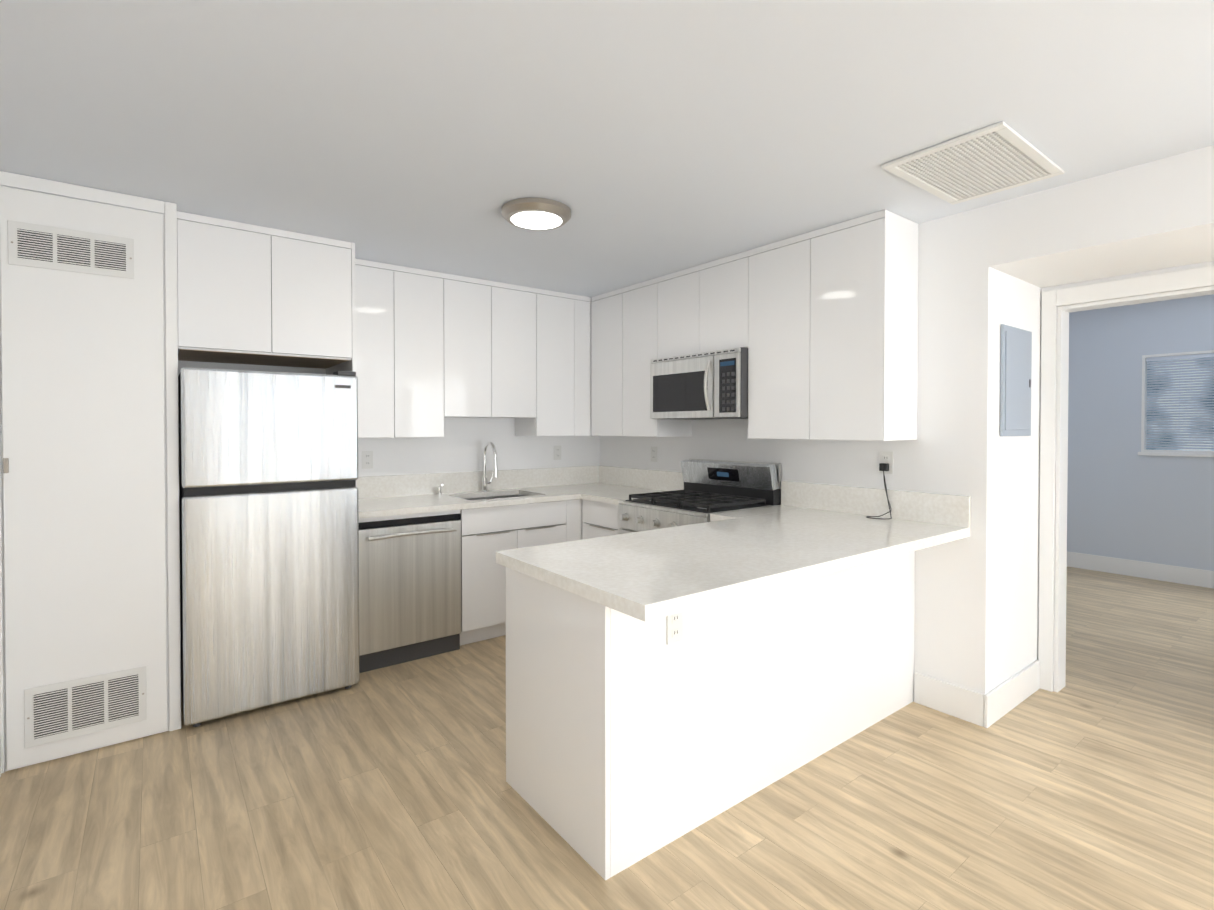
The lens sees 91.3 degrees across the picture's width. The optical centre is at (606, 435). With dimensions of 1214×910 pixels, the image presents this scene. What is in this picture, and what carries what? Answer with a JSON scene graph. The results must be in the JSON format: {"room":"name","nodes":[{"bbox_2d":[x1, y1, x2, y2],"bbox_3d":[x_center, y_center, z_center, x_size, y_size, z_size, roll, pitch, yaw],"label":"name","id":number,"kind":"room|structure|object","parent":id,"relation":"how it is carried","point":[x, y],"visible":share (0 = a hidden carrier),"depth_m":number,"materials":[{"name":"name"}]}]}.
{"room":"kitchen","nodes":[
{"label":"kitchen","id":0,"kind":"room"},
{"bbox_2d":[0,185,180,770],"bbox_3d":[-2.421,0.143,2.829,0.598,2.400,0.737,-1,1,-37],"label":"wall","id":1,"kind":"structure","parent":0,"point":[165,446],"depth_m":2.68,"materials":[{"name":"white paint"}]},
{"bbox_2d":[0,739,0,776],"bbox_3d":[-0.370,1.307,-0.315,0.014,0.150,6.713,-1,1,-37],"label":"baseboard","id":2,"kind":"structure","parent":1,"relation":"attached to","point":[0,739],"depth_m":2.34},
{"bbox_2d":[8,220,133,278],"bbox_3d":[-2.220,-0.770,2.472,0.392,0.175,0.010,-1,1,-37],"label":"air vent","id":3,"kind":"object","parent":1,"relation":"in","point":[46,247],"visible":1,"depth_m":2.46,"materials":[{"name":"white plastic"}]},
{"bbox_2d":[24,666,146,747],"bbox_3d":[-2.197,1.142,2.514,0.390,0.240,0.010,-1,1,-37],"label":"air vent","id":4,"kind":"object","parent":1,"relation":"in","point":[68,709],"visible":1,"depth_m":2.50,"materials":[{"name":"white plastic"}]},
{"bbox_2d":[0,171,180,772],"bbox_3d":[-2.188,0.147,2.524,0.594,2.398,0.028,-1,1,-37],"label":"closet door","id":5,"kind":"structure","parent":1,"relation":"in","point":[83,467],"depth_m":2.51,"materials":[{"name":"white wood"}]},
{"bbox_2d":[178,361,599,476],"bbox_3d":[-1.543,0.127,4.028,3.650,2.400,0.100,-1,1,-37],"label":"wall","id":6,"kind":"structure","parent":0,"point":[459,445],"depth_m":4.35,"materials":[{"name":"white paint"}]},
{"bbox_2d":[362,451,372,468],"bbox_3d":[-1.585,0.159,3.927,0.072,0.116,0.008,-1,1,-37],"label":"outlet","id":7,"kind":"object","parent":6,"relation":"attached to","point":[367,459],"visible":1,"depth_m":3.92,"materials":[{"name":"white plastic"}]},
{"bbox_2d":[355,258,398,437],"bbox_3d":[-1.549,-0.528,3.741,0.306,1.078,0.330,-1,1,-37],"label":"upper cabinet","id":8,"kind":"object","parent":6,"relation":"attached to","point":[376,283],"depth_m":3.64,"materials":[{"name":"white"}]},
{"bbox_2d":[399,266,446,437],"bbox_3d":[-1.299,-0.530,3.932,0.323,1.078,0.330,-1,1,-37],"label":"upper cabinet","id":9,"kind":"object","parent":6,"relation":"attached to","point":[433,349],"depth_m":3.81,"materials":[{"name":"white"}]},
{"bbox_2d":[447,274,494,417],"bbox_3d":[-1.035,-0.601,4.134,0.343,0.942,0.330,-1,1,-37],"label":"upper cabinet","id":10,"kind":"object","parent":6,"relation":"attached to","point":[470,301],"depth_m":4.01,"materials":[{"name":"white"}]},
{"bbox_2d":[495,282,538,421],"bbox_3d":[-0.756,-0.604,4.347,0.359,0.942,0.330,-1,1,-37],"label":"upper cabinet","id":11,"kind":"object","parent":6,"relation":"attached to","point":[516,306],"depth_m":4.23,"materials":[{"name":"white"}]},
{"bbox_2d":[515,289,578,435],"bbox_3d":[-0.481,-0.538,4.558,0.333,1.078,0.330,-1,1,-37],"label":"upper cabinet","id":12,"kind":"object","parent":6,"relation":"attached to","point":[558,311],"depth_m":4.44,"materials":[{"name":"white"}]},
{"bbox_2d":[554,445,560,459],"bbox_3d":[-0.402,0.137,4.832,0.072,0.116,0.008,-1,1,-37],"label":"outlet","id":13,"kind":"object","parent":6,"relation":"attached to","point":[557,452],"visible":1,"depth_m":4.83,"materials":[{"name":"white plastic"}]},
{"bbox_2d":[579,295,591,435],"bbox_3d":[-0.288,-0.540,4.706,0.153,1.078,0.330,-1,1,-37],"label":"upper cabinet","id":14,"kind":"object","parent":6,"relation":"attached to","point":[584,302],"depth_m":4.59,"materials":[{"name":"white"}]},
{"bbox_2d":[540,465,623,468],"bbox_3d":[-0.120,0.350,4.636,0.650,0.180,0.360,-1,1,-37],"label":"backsplash","id":15,"kind":"structure","parent":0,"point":[579,467],"depth_m":4.95,"materials":[{"name":"stone"}]},
{"bbox_2d":[0,567,1213,909],"bbox_3d":[2.494,1.379,2.347,8.000,0.060,7.700,-1,1,-37],"label":"floor","id":16,"kind":"structure","parent":0,"point":[1088,785],"depth_m":2.14,"materials":[{"name":"brown wood"}]},
{"bbox_2d":[177,211,355,374],"bbox_3d":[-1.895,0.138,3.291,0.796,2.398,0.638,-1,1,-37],"label":"upper cabinet","id":17,"kind":"object","parent":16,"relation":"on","point":[249,294],"visible":0.75,"depth_m":3.01,"materials":[{"name":"white"}]},
{"bbox_2d":[178,367,359,726],"bbox_3d":[-1.843,0.499,3.210,0.762,1.677,0.762,-1,1,-37],"label":"fridge","id":18,"kind":"object","parent":16,"relation":"on","point":[269,536],"visible":0.98,"depth_m":2.88,"materials":[{"name":"grey metal"}]},
{"bbox_2d":[359,510,460,672],"bbox_3d":[-1.315,0.893,3.710,0.614,0.877,0.689,-1,1,-37],"label":"dishwasher","id":19,"kind":"object","parent":16,"relation":"on","point":[409,587],"visible":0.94,"depth_m":3.47,"materials":[{"name":"grey metal"}]},
{"bbox_2d":[520,499,582,547],"bbox_3d":[-0.180,0.881,4.626,0.766,0.878,0.618,-1,1,-37],"label":"base cabinet","id":20,"kind":"object","parent":16,"relation":"on","point":[562,520],"depth_m":4.07,"materials":[{"name":"white"}]},
{"bbox_2d":[582,499,619,539],"bbox_3d":[0.202,0.886,4.238,0.630,0.878,0.495,-1,1,-37],"label":"base cabinet","id":21,"kind":"object","parent":16,"relation":"on","point":[599,519],"visible":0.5,"depth_m":4.07,"materials":[{"name":"white"}]},
{"bbox_2d":[356,468,635,518],"bbox_3d":[-0.716,0.356,4.181,2.150,0.180,0.662,-1,1,-37],"label":"countertop","id":22,"kind":"structure","parent":21,"relation":"on","point":[391,495],"depth_m":4.12,"materials":[{"name":"stone"}]},
{"bbox_2d":[437,484,442,494],"bbox_3d":[-1.164,0.374,4.144,0.040,0.075,0.071,-1,1,-37],"label":"soap dispenser","id":23,"kind":"object","parent":22,"relation":"on","point":[439,490],"visible":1,"depth_m":4.14,"materials":[{"name":"silver metal"}]},
{"bbox_2d":[481,442,497,491],"bbox_3d":[-0.832,0.226,4.315,0.103,0.367,0.222,-1,1,-37],"label":"faucet","id":24,"kind":"object","parent":22,"relation":"on","point":[485,482],"visible":0.98,"depth_m":4.34,"materials":[{"name":"silver metal"}]},
{"bbox_2d":[465,494,544,534],"bbox_3d":[-0.771,0.592,4.152,0.610,0.288,0.440,-1,1,-37],"label":"sink","id":25,"kind":"object","parent":22,"relation":"in","point":[495,497],"visible":0.06,"depth_m":4.33,"materials":[{"name":"metal"}]},
{"bbox_2d":[580,469,683,496],"bbox_3d":[0.214,0.356,4.200,0.650,0.180,0.438,-1,1,-37],"label":"countertop","id":26,"kind":"structure","parent":21,"relation":"on","point":[593,482],"depth_m":4.58,"materials":[{"name":"stone"}]},
{"bbox_2d":[505,567,712,879],"bbox_3d":[-0.022,0.917,2.193,0.449,0.868,0.642,-1,1,-37],"label":"base cabinet","id":27,"kind":"object","parent":16,"relation":"on","point":[630,740],"depth_m":1.96,"materials":[{"name":"white"}]},
{"bbox_2d":[667,612,682,644],"bbox_3d":[0.227,0.628,1.970,0.072,0.116,0.008,-1,1,-37],"label":"outlet","id":28,"kind":"object","parent":27,"relation":"attached to","point":[674,628],"visible":0.75,"depth_m":1.97,"materials":[{"name":"white plastic"}]},
{"bbox_2d":[488,481,970,621],"bbox_3d":[0.639,0.382,2.516,2.022,0.189,0.870,-1,1,-37],"label":"countertop","id":29,"kind":"structure","parent":27,"relation":"on","point":[803,531],"depth_m":2.30,"materials":[{"name":"stone"}]},
{"bbox_2d":[617,458,780,534],"bbox_3d":[0.542,0.749,3.699,0.724,1.165,0.760,-1,1,-37],"label":"range","id":30,"kind":"object","parent":16,"relation":"on","point":[711,486],"visible":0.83,"depth_m":3.66,"materials":[{"name":"silver metal"}]},
{"bbox_2d":[713,585,784,817],"bbox_3d":[0.320,0.913,2.467,0.426,0.868,0.620,-1,1,-37],"label":"peninsula panel","id":31,"kind":"object","parent":16,"relation":"on","point":[749,630],"depth_m":2.21,"materials":[{"name":"white"}]},
{"bbox_2d":[785,569,844,775],"bbox_3d":[0.658,0.910,2.726,0.425,0.868,0.620,-1,1,-37],"label":"base cabinet","id":32,"kind":"object","parent":16,"relation":"on","point":[814,607],"depth_m":2.46,"materials":[{"name":"white"}]},
{"bbox_2d":[841,551,914,742],"bbox_3d":[1.088,0.906,3.055,0.660,0.868,0.620,-1,1,-37],"label":"peninsula panel","id":33,"kind":"object","parent":16,"relation":"on","point":[877,629],"depth_m":2.77,"materials":[{"name":"white"}]},
{"bbox_2d":[0,0,1213,297],"bbox_3d":[0.766,-1.084,0.994,3.650,0.100,7.700,-1,1,-37],"label":"ceiling","id":34,"kind":"structure","parent":0,"point":[644,140],"depth_m":1.90,"materials":[{"name":"white paint"}]},
{"bbox_2d":[501,198,570,229],"bbox_3d":[-0.331,-1.027,2.786,0.324,0.056,0.324,-1,1,-37],"label":"flush-mount ceiling light","id":35,"kind":"object","parent":34,"relation":"attached to","point":[536,213],"visible":1,"depth_m":2.70,"materials":[{"name":"silver metal"}]},
{"bbox_2d":[881,121,1064,204],"bbox_3d":[1.437,-1.043,2.323,0.630,0.012,0.415,-1,1,-37],"label":"ceiling vent","id":36,"kind":"object","parent":34,"relation":"in","point":[995,158],"visible":1,"depth_m":2.29,"materials":[{"name":"white plastic"}]},
{"bbox_2d":[600,205,1040,694],"bbox_3d":[1.087,0.051,4.163,0.693,2.550,3.080,-1,1,-37],"label":"wall","id":37,"kind":"structure","parent":0,"point":[976,608],"depth_m":2.90,"materials":[{"name":"white paint"}]},
{"bbox_2d":[591,289,618,435],"bbox_3d":[0.119,-0.539,4.576,0.330,1.078,0.410,-1,1,-37],"label":"upper cabinet","id":38,"kind":"object","parent":37,"relation":"attached to","point":[604,307],"depth_m":4.48,"materials":[{"name":"white"}]},
{"bbox_2d":[651,447,656,461],"bbox_3d":[0.358,0.141,4.538,0.008,0.116,0.072,-1,1,-37],"label":"outlet","id":39,"kind":"object","parent":37,"relation":"attached to","point":[653,454],"visible":1,"depth_m":4.53,"materials":[{"name":"white plastic"}]},
{"bbox_2d":[619,277,691,436],"bbox_3d":[0.358,-0.535,4.263,0.330,1.078,0.377,-1,1,-37],"label":"upper cabinet","id":40,"kind":"object","parent":37,"relation":"attached to","point":[639,302],"depth_m":4.17,"materials":[{"name":"white"}]},
{"bbox_2d":[659,266,694,357],"bbox_3d":[0.589,-0.794,3.958,0.330,0.552,0.384,-1,1,-37],"label":"upper cabinet","id":41,"kind":"object","parent":37,"relation":"attached to","point":[676,289],"depth_m":3.86,"materials":[{"name":"white"}]},
{"bbox_2d":[695,251,746,352],"bbox_3d":[0.823,-0.790,3.653,0.330,0.552,0.384,-1,1,-37],"label":"upper cabinet","id":42,"kind":"object","parent":37,"relation":"attached to","point":[720,284],"depth_m":3.56,"materials":[{"name":"white"}]},
{"bbox_2d":[650,347,747,419],"bbox_3d":[0.656,-0.309,3.773,0.451,0.400,0.760,-1,1,-37],"label":"microwave","id":43,"kind":"object","parent":42,"relation":"attached to","point":[706,385],"visible":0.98,"depth_m":3.60,"materials":[{"name":"grey metal"}]},
{"bbox_2d":[747,233,806,438],"bbox_3d":[1.062,-0.523,3.343,0.330,1.078,0.404,-1,1,-37],"label":"upper cabinet","id":44,"kind":"object","parent":37,"relation":"attached to","point":[777,271],"depth_m":3.24,"materials":[{"name":"white"}]},
{"bbox_2d":[807,209,918,440],"bbox_3d":[1.305,-0.519,3.026,0.330,1.078,0.395,-1,1,-37],"label":"upper cabinet","id":45,"kind":"object","parent":37,"relation":"attached to","point":[821,324],"depth_m":2.90,"materials":[{"name":"white"}]},
{"bbox_2d":[879,451,892,473],"bbox_3d":[1.458,0.139,3.100,0.008,0.116,0.072,-1,1,-37],"label":"outlet","id":46,"kind":"object","parent":37,"relation":"attached to","point":[886,456],"visible":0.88,"depth_m":3.09,"materials":[{"name":"white plastic"}]},
{"bbox_2d":[866,463,891,518],"bbox_3d":[1.409,0.283,3.058,0.124,0.280,0.115,-1,1,-37],"label":"cord","id":47,"kind":"object","parent":46,"relation":"attached to","point":[883,467],"visible":0.98,"depth_m":3.07,"materials":[{"name":"black plastic"}]},
{"bbox_2d":[914,672,975,723],"bbox_3d":[1.645,1.267,2.864,0.014,0.150,0.315,-1,1,-37],"label":"baseboard","id":48,"kind":"structure","parent":37,"relation":"attached to","point":[942,696],"depth_m":2.87,"materials":[{"name":"white wood"}]},
{"bbox_2d":[976,660,1039,727],"bbox_3d":[2.012,1.266,2.937,0.687,0.150,0.016,-1,1,-37],"label":"baseboard","id":49,"kind":"structure","parent":37,"relation":"attached to","point":[990,708],"depth_m":2.87,"materials":[{"name":"white wood"}]},
{"bbox_2d":[1000,324,1031,435],"bbox_3d":[2.015,-0.264,2.914,0.375,0.530,0.020,-1,1,-37],"label":"electrical panel","id":50,"kind":"object","parent":37,"relation":"attached to","point":[1015,380],"visible":1,"depth_m":2.88,"materials":[{"name":"grey metal"}]},
{"bbox_2d":[989,145,1213,287],"bbox_3d":[3.396,-0.971,1.131,0.693,0.430,4.520,-1,1,-37],"label":"soffit","id":51,"kind":"structure","parent":0,"point":[1153,215],"depth_m":2.44,"materials":[{"name":"white paint"}]},
{"bbox_2d":[1038,261,1213,690],"bbox_3d":[3.239,0.078,2.019,0.120,2.550,6.100,-1,1,-37],"label":"wall","id":52,"kind":"structure","parent":0,"point":[1191,266],"depth_m":2.98,"materials":[{"name":"white paint"}]},
{"bbox_2d":[1038,265,1213,692],"bbox_3d":[2.631,0.294,2.804,0.145,2.098,0.948,-1,1,-37],"label":"door frame","id":53,"kind":"structure","parent":52,"relation":"attached to","point":[1052,533],"depth_m":3.10,"materials":[{"name":"white wood"}]},
{"bbox_2d":[1067,294,1213,570],"bbox_3d":[6.024,0.051,4.150,0.120,2.550,6.100,-1,1,-37],"label":"wall","id":54,"kind":"structure","parent":0,"point":[1125,500],"depth_m":5.55,"materials":[{"name":"paint"}]},
{"bbox_2d":[1067,551,1213,588],"bbox_3d":[5.992,1.252,4.089,0.021,0.150,5.978,-1,1,-37],"label":"baseboard","id":55,"kind":"structure","parent":54,"relation":"attached to","point":[1175,574],"depth_m":5.45,"materials":[{"name":"white wood"}]},
{"bbox_2d":[1138,350,1213,456],"bbox_3d":[5.330,-0.275,5.012,0.110,0.920,1.260,-1,1,-37],"label":"room window","id":56,"kind":"structure","parent":54,"relation":"in","point":[1180,452],"depth_m":5.35,"materials":[{"name":"white plastic"}]},
{"bbox_2d":[1146,353,1213,449],"bbox_3d":[5.326,-0.294,5.009,0.040,0.834,1.166,-1,1,-37],"label":"window blinds","id":57,"kind":"object","parent":56,"relation":"attached to","point":[1207,356],"visible":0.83,"depth_m":5.29,"materials":[{"name":"white plastic"}]}
]}

